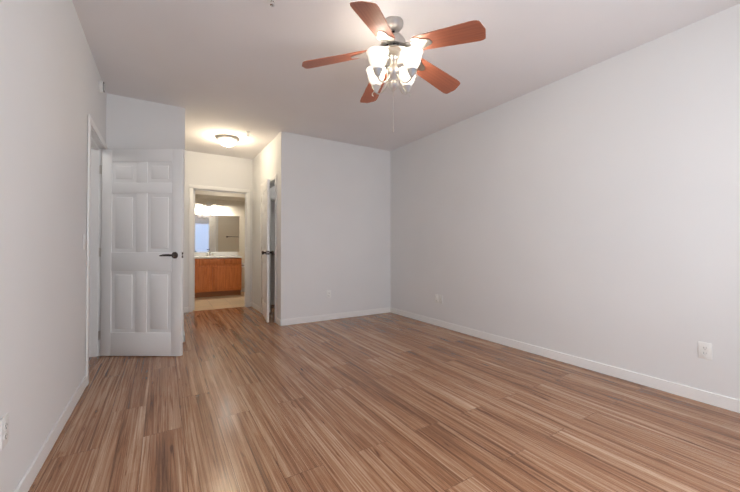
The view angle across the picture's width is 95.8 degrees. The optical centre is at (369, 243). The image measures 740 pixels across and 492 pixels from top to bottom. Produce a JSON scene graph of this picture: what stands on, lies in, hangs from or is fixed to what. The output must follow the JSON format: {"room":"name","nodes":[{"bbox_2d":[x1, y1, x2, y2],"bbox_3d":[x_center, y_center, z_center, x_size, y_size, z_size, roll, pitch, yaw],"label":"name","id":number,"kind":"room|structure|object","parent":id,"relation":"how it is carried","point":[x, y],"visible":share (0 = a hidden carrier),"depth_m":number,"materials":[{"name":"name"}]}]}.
{"room":"empty bedroom","nodes":[
{"label":"empty bedroom","id":0,"kind":"room"},
{"bbox_2d":[0,0,106,491],"bbox_3d":[-1.673,-0.241,1.602,0.130,2.800,6.160,0,-1,-32],"label":"wall","id":1,"kind":"structure","parent":0,"point":[52,97],"depth_m":1.66,"materials":[{"name":"paint"}]},
{"bbox_2d":[0,413,8,450],"bbox_3d":[-1.397,0.720,1.279,0.009,0.115,0.070,0,-1,-32],"label":"outlet","id":2,"kind":"object","parent":1,"relation":"attached to","point":[4,430],"visible":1,"depth_m":1.27,"materials":[{"name":"white plastic"}]},
{"bbox_2d":[85,115,106,385],"bbox_3d":[-2.530,0.055,2.991,0.162,2.138,0.936,0,-1,-32],"label":"door frame","id":3,"kind":"structure","parent":1,"relation":"attached to","point":[97,144],"depth_m":3.32,"materials":[{"name":"white wood"}]},
{"bbox_2d":[99,80,104,92],"bbox_3d":[-2.503,-1.460,3.124,0.036,0.112,0.112,0,-1,-32],"label":"smoke detector","id":4,"kind":"object","parent":1,"relation":"attached to","point":[101,86],"visible":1,"depth_m":3.09,"materials":[{"name":"white plastic"}]},
{"bbox_2d":[100,149,183,355],"bbox_3d":[-2.276,0.090,3.347,0.820,2.060,0.168,0,-1,1],"label":"bedroom door","id":5,"kind":"structure","parent":1,"relation":"in","point":[142,253],"depth_m":3.33,"materials":[{"name":"white wood"}]},
{"bbox_2d":[14,288,739,491],"bbox_3d":[-1.487,1.089,3.669,5.130,0.085,9.250,0,-1,-32],"label":"baseboard","id":6,"kind":"structure","parent":1,"relation":"attached to","point":[692,393],"depth_m":2.75,"materials":[{"name":"white wood"}]},
{"bbox_2d":[106,93,171,148],"bbox_3d":[-2.594,-0.218,3.660,0.720,2.800,0.130,0,-1,-32],"label":"wall","id":7,"kind":"structure","parent":0,"point":[132,123],"depth_m":3.63,"materials":[{"name":"paint"}]},
{"bbox_2d":[172,106,184,333],"bbox_3d":[-2.709,-0.207,4.657,0.130,2.800,1.950,0,-1,-32],"label":"wall","id":8,"kind":"structure","parent":0,"point":[178,127],"depth_m":3.85,"materials":[{"name":"paint"}]},
{"bbox_2d":[195,198,244,287],"bbox_3d":[-3.619,-0.171,7.878,3.160,2.800,0.130,0,-1,-32],"label":"wall","id":9,"kind":"structure","parent":0,"point":[234,208],"depth_m":8.01,"materials":[{"name":"paint"}]},
{"bbox_2d":[195,201,224,209],"bbox_3d":[-3.693,-0.875,7.683,0.726,0.182,0.136,0,-1,-32],"label":"vanity light bar","id":10,"kind":"object","parent":9,"relation":"attached to","point":[208,204],"visible":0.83,"depth_m":7.71,"materials":[{"name":"silver metal"}]},
{"bbox_2d":[195,251,237,254],"bbox_3d":[-3.996,0.248,7.548,1.907,0.090,0.022,0,-1,-32],"label":"backsplash","id":11,"kind":"structure","parent":9,"relation":"attached to","point":[196,253],"depth_m":7.79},
{"bbox_2d":[195,214,238,251],"bbox_3d":[-3.978,-0.227,7.576,1.910,0.855,0.007,0,-1,-32],"label":"bathroom mirror","id":12,"kind":"object","parent":9,"relation":"attached to","point":[216,233],"visible":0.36,"depth_m":7.82,"materials":[{"name":"clear glass"}]},
{"bbox_2d":[195,190,244,200],"bbox_3d":[-3.414,-1.285,7.559,2.900,0.520,0.650,0,-1,-32],"label":"ceiling soffit","id":13,"kind":"structure","parent":0,"point":[218,195],"depth_m":7.37,"materials":[{"name":"paint"}]},
{"bbox_2d":[184,151,274,306],"bbox_3d":[-2.271,-0.191,6.148,3.880,2.800,0.130,0,-1,-32],"label":"wall","id":14,"kind":"structure","parent":0,"point":[206,169],"depth_m":5.86,"materials":[{"name":"paint"}]},
{"bbox_2d":[193,190,196,309],"bbox_3d":[-3.248,0.121,6.126,0.168,2.060,0.862,0,-1,-30],"label":"bathroom door","id":15,"kind":"structure","parent":14,"relation":"in","point":[194,251],"depth_m":5.76,"materials":[{"name":"white wood"}]},
{"bbox_2d":[188,184,249,311],"bbox_3d":[-2.650,0.088,5.912,0.986,2.138,0.162,0,-1,-32],"label":"door frame","id":16,"kind":"structure","parent":14,"relation":"attached to","point":[192,188],"depth_m":5.88,"materials":[{"name":"white wood"}]},
{"bbox_2d":[252,134,278,317],"bbox_3d":[-1.675,-0.198,5.476,0.130,2.800,1.640,0,-1,-32],"label":"wall","id":17,"kind":"structure","parent":0,"point":[265,163],"depth_m":5.71,"materials":[{"name":"paint"}]},
{"bbox_2d":[261,179,273,322],"bbox_3d":[-1.613,0.110,5.158,0.169,2.060,0.790,0,-1,-23],"label":"closet door","id":18,"kind":"structure","parent":17,"relation":"in","point":[265,247],"depth_m":4.94,"materials":[{"name":"white wood"}]},
{"bbox_2d":[260,174,276,322],"bbox_3d":[-1.518,0.080,5.218,0.162,2.138,0.906,0,-1,-32],"label":"door frame","id":19,"kind":"structure","parent":17,"relation":"attached to","point":[273,181],"depth_m":5.51,"materials":[{"name":"white wood"}]},
{"bbox_2d":[278,131,390,319],"bbox_3d":[-0.479,-0.202,5.174,1.850,2.800,0.130,0,-1,-32],"label":"wall","id":20,"kind":"structure","parent":0,"point":[334,217],"depth_m":5.04,"materials":[{"name":"paint"}]},
{"bbox_2d":[28,292,739,491],"bbox_3d":[-0.899,1.186,4.030,4.010,0.100,9.510,0,-1,-32],"label":"floor","id":21,"kind":"structure","parent":0,"point":[242,399],"depth_m":2.10,"materials":[{"name":"laminate"}]},
{"bbox_2d":[195,259,244,297],"bbox_3d":[-3.802,0.753,7.337,2.022,0.840,0.575,0,-1,-32],"label":"bathroom vanity","id":22,"kind":"object","parent":21,"relation":"on","point":[218,273],"depth_m":7.31,"materials":[{"name":"brown wood"}]},
{"bbox_2d":[195,255,241,258],"bbox_3d":[-3.850,0.310,7.309,1.907,0.040,0.581,0,-1,-32],"label":"countertop","id":23,"kind":"structure","parent":22,"relation":"on","point":[196,256],"depth_m":7.39,"materials":[{"name":"white stone"}]},
{"bbox_2d":[72,0,739,158],"bbox_3d":[-1.487,-1.643,3.700,5.490,0.150,9.610,0,-1,-32],"label":"ceiling","id":24,"kind":"structure","parent":0,"point":[215,68],"depth_m":2.81,"materials":[{"name":"paint"}]},
{"bbox_2d":[216,134,238,146],"bbox_3d":[-2.102,-1.486,4.934,0.312,0.137,0.312,0,-1,-32],"label":"light","id":25,"kind":"object","parent":24,"relation":"attached to","point":[227,140],"visible":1,"depth_m":4.84,"materials":[{"name":"white glass"}]},
{"bbox_2d":[270,0,276,6],"bbox_3d":[-0.627,-1.557,2.151,0.072,0.057,0.072,0,-1,-32],"label":"sprinkler","id":26,"kind":"object","parent":24,"relation":"attached to","point":[272,4],"visible":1,"depth_m":2.15,"materials":[{"name":"white plastic"}]},
{"bbox_2d":[302,1,485,131],"bbox_3d":[0.198,-1.186,2.421,1.229,0.792,1.259,0,-1,-32],"label":"ceiling fan","id":27,"kind":"object","parent":24,"relation":"hanging from","point":[391,53],"visible":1,"depth_m":2.28,"materials":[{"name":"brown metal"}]},
{"bbox_2d":[390,3,739,399],"bbox_3d":[1.324,-0.213,4.135,0.130,2.800,7.330,0,-1,-32],"label":"wall","id":28,"kind":"structure","parent":0,"point":[591,213],"depth_m":2.90,"materials":[{"name":"paint"}]},
{"bbox_2d":[435,294,442,303],"bbox_3d":[0.943,0.767,4.600,0.018,0.115,0.148,0,-1,-32],"label":"outlet","id":29,"kind":"object","parent":28,"relation":"attached to","point":[438,298],"visible":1,"depth_m":4.60,"materials":[{"name":"white plastic"}]},
{"bbox_2d":[698,341,711,359],"bbox_3d":[2.342,0.752,2.338,0.009,0.115,0.070,0,-1,-32],"label":"outlet","id":30,"kind":"object","parent":28,"relation":"attached to","point":[704,350],"visible":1,"depth_m":2.34,"materials":[{"name":"white plastic"}]}
]}

